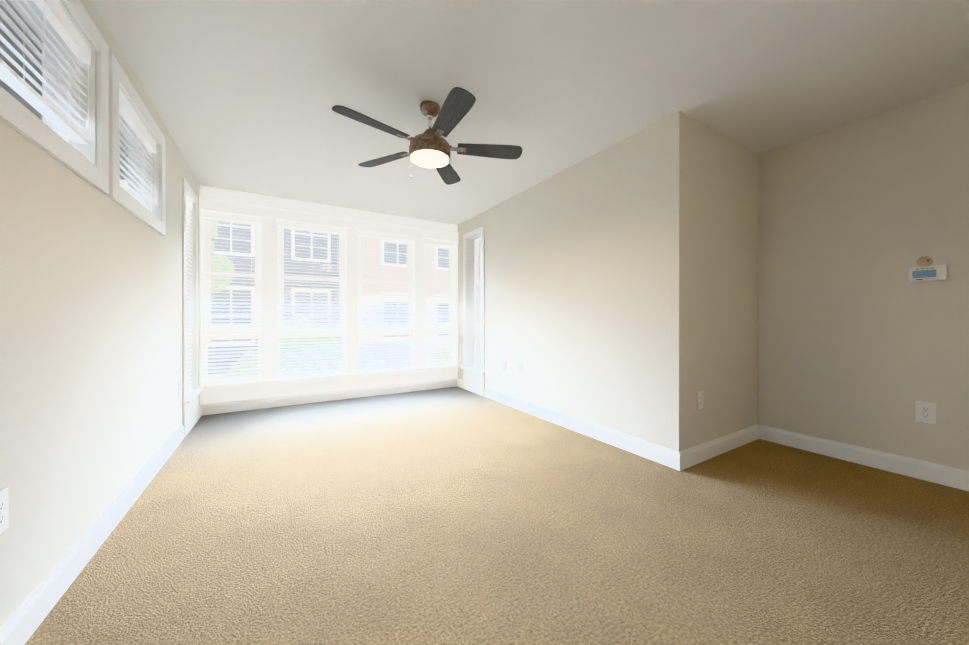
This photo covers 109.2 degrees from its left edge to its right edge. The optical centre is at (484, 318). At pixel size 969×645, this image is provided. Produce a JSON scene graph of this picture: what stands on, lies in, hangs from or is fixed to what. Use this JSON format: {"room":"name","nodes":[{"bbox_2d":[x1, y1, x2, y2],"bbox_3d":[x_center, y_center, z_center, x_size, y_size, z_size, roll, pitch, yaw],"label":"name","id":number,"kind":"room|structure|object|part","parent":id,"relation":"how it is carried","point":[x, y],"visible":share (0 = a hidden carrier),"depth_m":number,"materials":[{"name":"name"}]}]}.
{"room":"empty living room","nodes":[
{"label":"empty living room","id":0,"kind":"room"},
{"bbox_2d":[0,0,199,626],"bbox_3d":[-1.462,-0.211,0.746,0.160,2.740,7.720,0,0,-31],"label":"wall","id":1,"kind":"structure","parent":0,"point":[91,413],"depth_m":1.57,"materials":[{"name":"paint"}]},
{"bbox_2d":[0,486,8,533],"bbox_3d":[-1.594,0.637,1.130,0.008,0.139,0.084,0,0,-31],"label":"electrical outlet","id":2,"kind":"object","parent":1,"relation":"attached to","point":[4,509],"visible":1,"depth_m":1.15,"materials":[{"name":"white plastic"}]},
{"bbox_2d":[0,0,70,144],"bbox_3d":[-1.872,-1.058,1.337,0.080,0.600,0.810,0,0,-31],"label":"window","id":3,"kind":"structure","parent":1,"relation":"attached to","point":[46,121],"depth_m":1.65,"materials":[{"name":"white plastic"}]},
{"bbox_2d":[0,0,90,144],"bbox_3d":[-1.798,-1.110,1.382,0.078,0.480,0.782,0,0,-31],"label":"window blind","id":4,"kind":"object","parent":1,"relation":"attached to","point":[50,18],"visible":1,"depth_m":1.45,"materials":[{"name":"white plastic"}]},
{"bbox_2d":[0,0,165,235],"bbox_3d":[-1.836,-1.058,1.382,0.178,0.790,3.140,0,0,-31],"label":"trim","id":5,"kind":"structure","parent":1,"relation":"attached to","point":[95,162],"depth_m":1.75,"materials":[{"name":"white paint"}]},
{"bbox_2d":[0,425,183,644],"bbox_3d":[-1.149,1.092,0.399,0.016,0.135,6.795,0,0,-31],"label":"baseboard","id":6,"kind":"structure","parent":1,"relation":"attached to","point":[26,618],"depth_m":1.54,"materials":[{"name":"white paint"}]},
{"bbox_2d":[119,125,143,204],"bbox_3d":[-2.424,-1.060,2.253,0.080,0.600,0.850,0,0,-31],"label":"window","id":7,"kind":"structure","parent":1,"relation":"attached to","point":[134,183],"depth_m":2.58,"materials":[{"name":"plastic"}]},
{"bbox_2d":[119,91,156,212],"bbox_3d":[-2.350,-1.063,2.298,0.078,0.580,0.822,0,0,-31],"label":"window blind","id":8,"kind":"object","parent":1,"relation":"attached to","point":[133,128],"visible":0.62,"depth_m":2.34,"materials":[{"name":"white plastic"}]},
{"bbox_2d":[178,381,180,395],"bbox_3d":[-2.855,0.652,3.224,0.008,0.124,0.075,0,0,-31],"label":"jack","id":9,"kind":"object","parent":1,"relation":"attached to","point":[179,388],"visible":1,"depth_m":3.21,"materials":[{"name":"white plastic"}]},
{"bbox_2d":[182,177,202,437],"bbox_3d":[-3.128,-0.109,3.580,0.210,2.520,0.685,0,0,-31],"label":"window","id":10,"kind":"structure","parent":1,"relation":"in","point":[190,410],"depth_m":3.78,"materials":[{"name":"white paint"}]},
{"bbox_2d":[186,194,193,393],"bbox_3d":[-3.122,-0.256,3.583,0.078,2.086,0.493,0,0,-31],"label":"window blind","id":11,"kind":"object","parent":10,"relation":"attached to","point":[189,203],"visible":0.29,"depth_m":3.71,"materials":[{"name":"white plastic"}]},
{"bbox_2d":[200,185,457,403],"bbox_3d":[-1.948,-0.223,5.105,3.825,2.740,0.250,0,0,-31],"label":"wall","id":12,"kind":"structure","parent":0,"point":[227,194],"depth_m":4.83,"materials":[{"name":"white paint"}]},
{"bbox_2d":[202,217,261,381],"bbox_3d":[-3.190,-0.256,4.374,0.605,2.090,0.080,0,0,-31],"label":"window","id":13,"kind":"structure","parent":12,"relation":"in","point":[257,256],"depth_m":4.33,"materials":[{"name":"white plastic"}]},
{"bbox_2d":[202,210,260,383],"bbox_3d":[-3.137,-0.258,4.287,0.593,2.086,0.078,0,0,-31],"label":"window blind","id":14,"kind":"object","parent":13,"relation":"attached to","point":[252,220],"visible":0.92,"depth_m":4.28,"materials":[{"name":"white plastic"}]},
{"bbox_2d":[277,221,344,375],"bbox_3d":[-2.417,-0.258,4.840,0.850,2.090,0.080,0,0,-31],"label":"window","id":15,"kind":"structure","parent":12,"relation":"in","point":[341,251],"depth_m":4.79,"materials":[{"name":"white plastic"}]},
{"bbox_2d":[278,220,345,378],"bbox_3d":[-2.364,-0.259,4.753,0.838,2.086,0.078,0,0,-31],"label":"window blind","id":16,"kind":"object","parent":15,"relation":"attached to","point":[307,226],"visible":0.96,"depth_m":4.73,"materials":[{"name":"white plastic"}]},
{"bbox_2d":[199,196,458,395],"bbox_3d":[-1.906,-0.273,4.946,3.415,2.360,0.065,0,0,-31],"label":"window frame","id":17,"kind":"structure","parent":12,"relation":"attached to","point":[269,215],"depth_m":4.76,"materials":[{"name":"white paint"}]},
{"bbox_2d":[198,378,459,417],"bbox_3d":[-1.918,1.080,4.971,3.415,0.135,0.016,0,0,-31],"label":"baseboard","id":18,"kind":"structure","parent":12,"relation":"attached to","point":[278,401],"depth_m":4.73,"materials":[{"name":"white paint"}]},
{"bbox_2d":[358,236,412,369],"bbox_3d":[-1.549,-0.259,5.362,0.865,2.090,0.080,0,0,-31],"label":"window","id":19,"kind":"structure","parent":12,"relation":"in","point":[409,252],"depth_m":5.38,"materials":[{"name":"white plastic"}]},
{"bbox_2d":[358,230,413,371],"bbox_3d":[-1.497,-0.261,5.275,0.853,2.086,0.078,0,0,-31],"label":"window blind","id":20,"kind":"object","parent":19,"relation":"attached to","point":[381,236],"visible":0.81,"depth_m":5.25,"materials":[{"name":"white plastic"}]},
{"bbox_2d":[425,244,453,364],"bbox_3d":[-0.791,-0.260,5.819,0.585,2.090,0.080,0,0,-31],"label":"window","id":21,"kind":"structure","parent":12,"relation":"in","point":[451,258],"depth_m":5.87,"materials":[{"name":"white plastic"}]},
{"bbox_2d":[425,238,455,366],"bbox_3d":[-0.739,-0.262,5.732,0.573,2.086,0.078,0,0,-31],"label":"window blind","id":22,"kind":"object","parent":21,"relation":"attached to","point":[440,243],"visible":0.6,"depth_m":5.73,"materials":[{"name":"white plastic"}]},
{"bbox_2d":[0,0,968,224],"bbox_3d":[0.240,-1.659,1.767,6.215,0.150,8.220,0,0,-31],"label":"ceiling","id":23,"kind":"structure","parent":0,"point":[245,95],"depth_m":2.25,"materials":[{"name":"white paint"}]},
{"bbox_2d":[332,87,522,184],"bbox_3d":[-0.401,-1.320,2.525,1.351,0.532,1.324,0,0,-31],"label":"fan","id":24,"kind":"object","parent":23,"relation":"hanging from","point":[429,147],"visible":1,"depth_m":2.47,"materials":[{"name":"grey wood"}]},
{"bbox_3d":[-0.735,-1.284,2.252,0.500,0.006,0.152,0,13,-44],"label":"blade","id":25,"kind":"part","parent":24,"relation":"part of","materials":[{"name":"grey wood"}]},
{"bbox_3d":[-0.810,-1.285,2.781,0.500,0.006,0.152,0,13,28],"label":"blade","id":26,"kind":"part","parent":24,"relation":"part of","materials":[{"name":"grey wood"}]},
{"bbox_3d":[-0.408,-1.466,2.568,0.052,0.120,0.052,0,0,-31],"label":"rod","id":27,"kind":"part","parent":24,"relation":"part of","materials":[{"name":"silver metal"}]},
{"bbox_3d":[-0.329,-1.286,3.017,0.152,0.006,0.500,-13,-2,10],"label":"blade","id":28,"kind":"part","parent":24,"relation":"part of","materials":[{"name":"grey wood"}]},
{"label":"blade","id":29,"kind":"part","parent":24,"relation":"part of","materials":[{"name":"grey wood"}]},
{"label":"blade","id":30,"kind":"part","parent":24,"relation":"part of","materials":[{"name":"grey wood"}]},
{"bbox_2d":[24,386,968,644],"bbox_3d":[0.240,1.231,1.775,6.215,0.150,8.220,0,0,-31],"label":"floor","id":31,"kind":"structure","parent":0,"point":[456,515],"depth_m":1.77,"materials":[{"name":"carpet"}]},
{"bbox_2d":[457,122,658,444],"bbox_3d":[0.579,-0.221,4.374,0.250,2.740,3.610,0,0,-31],"label":"wall","id":32,"kind":"structure","parent":0,"point":[572,289],"depth_m":3.46,"materials":[{"name":"paint"}]},
{"bbox_2d":[461,226,484,395],"bbox_3d":[-0.092,-0.114,5.409,0.290,2.520,0.685,0,0,-31],"label":"window","id":33,"kind":"structure","parent":32,"relation":"in","point":[477,303],"depth_m":5.59,"materials":[{"name":"white plastic"}]},
{"bbox_2d":[503,360,506,370],"bbox_3d":[0.272,0.633,4.635,0.008,0.139,0.084,0,0,-31],"label":"electrical outlet","id":34,"kind":"object","parent":32,"relation":"attached to","point":[504,365],"visible":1,"depth_m":4.63,"materials":[{"name":"white plastic"}]},
{"bbox_2d":[518,362,522,373],"bbox_3d":[0.451,0.619,4.338,0.008,0.139,0.084,0,0,-31],"label":"electrical outlet","id":35,"kind":"object","parent":32,"relation":"attached to","point":[520,367],"visible":1,"depth_m":4.33,"materials":[{"name":"white plastic"}]},
{"bbox_2d":[485,388,683,470],"bbox_3d":[0.749,1.083,3.838,0.016,0.135,2.861,0,0,-31],"label":"baseboard","id":36,"kind":"structure","parent":32,"relation":"attached to","point":[673,459],"depth_m":3.25,"materials":[{"name":"white paint"}]},
{"bbox_2d":[659,111,757,451],"bbox_3d":[2.091,-0.218,3.084,1.510,2.740,0.160,0,0,-31],"label":"wall","id":37,"kind":"structure","parent":0,"point":[708,261],"depth_m":2.83,"materials":[{"name":"paint"}]},
{"bbox_2d":[697,391,702,409],"bbox_3d":[1.744,0.658,2.780,0.084,0.139,0.008,0,0,-31],"label":"outlet","id":38,"kind":"object","parent":37,"relation":"attached to","point":[699,400],"visible":1,"depth_m":2.77,"materials":[{"name":"white plastic"}]},
{"bbox_2d":[684,424,759,468],"bbox_3d":[2.059,1.085,2.966,1.320,0.135,0.016,0,0,-31],"label":"baseboard","id":39,"kind":"structure","parent":37,"relation":"attached to","point":[700,453],"depth_m":2.92,"materials":[{"name":"white paint"}]},
{"bbox_2d":[758,83,968,470],"bbox_3d":[3.729,-0.214,1.672,0.160,2.740,3.950,0,0,-31],"label":"wall","id":40,"kind":"structure","parent":0,"point":[863,341],"depth_m":2.69,"materials":[{"name":"paint"}]},
{"bbox_2d":[760,425,968,490],"bbox_3d":[3.654,1.089,1.630,0.016,0.135,3.950,0,0,-31],"label":"baseboard","id":41,"kind":"structure","parent":40,"relation":"attached to","point":[949,476],"depth_m":2.67,"materials":[{"name":"white paint"}]},
{"bbox_2d":[917,256,932,265],"bbox_3d":[3.147,-0.412,2.461,0.022,0.072,0.072,0,0,-31],"label":"sensor","id":42,"kind":"object","parent":40,"relation":"attached to","point":[925,261],"visible":0.98,"depth_m":2.46,"materials":[{"name":"beige plastic"}]},
{"bbox_2d":[916,401,935,423],"bbox_3d":[3.157,0.669,2.462,0.008,0.149,0.090,0,0,-31],"label":"outlet","id":43,"kind":"object","parent":40,"relation":"attached to","point":[925,412],"visible":1,"depth_m":2.46,"materials":[{"name":"white plastic"}]},
{"bbox_2d":[909,264,946,281],"bbox_3d":[3.151,-0.324,2.448,0.030,0.104,0.164,0,0,-31],"label":"thermostat","id":44,"kind":"object","parent":40,"relation":"attached to","point":[929,273],"visible":1,"depth_m":2.44,"materials":[{"name":"white plastic"}]},
{"label":"outside","id":45,"kind":"structure","parent":0,"visible":0},
{"bbox_3d":[-6.746,9.230,11.200,80.000,0.200,14.400,0,0,-31],"label":"ground","id":46,"kind":"structure","parent":45,"visible":0},
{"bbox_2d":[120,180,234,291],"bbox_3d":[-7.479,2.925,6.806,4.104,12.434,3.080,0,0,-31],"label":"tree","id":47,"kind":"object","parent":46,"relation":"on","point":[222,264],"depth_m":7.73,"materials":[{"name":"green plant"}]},
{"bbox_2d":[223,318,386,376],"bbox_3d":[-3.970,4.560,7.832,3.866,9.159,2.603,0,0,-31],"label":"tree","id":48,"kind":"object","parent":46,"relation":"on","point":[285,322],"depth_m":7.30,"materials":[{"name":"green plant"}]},
{"bbox_2d":[208,221,480,377],"bbox_3d":[-5.956,-0.382,15.678,38.000,19.000,7.500,0,0,-31],"label":"buildings","id":49,"kind":"structure","parent":46,"relation":"on","point":[329,246],"depth_m":12.96},
{"bbox_2d":[433,347,480,363],"bbox_3d":[-0.741,5.042,12.261,3.207,8.171,2.252,0,0,-31],"label":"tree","id":50,"kind":"object","parent":46,"relation":"on","point":[444,355],"depth_m":11.28,"materials":[{"name":"green plant"}]}
]}

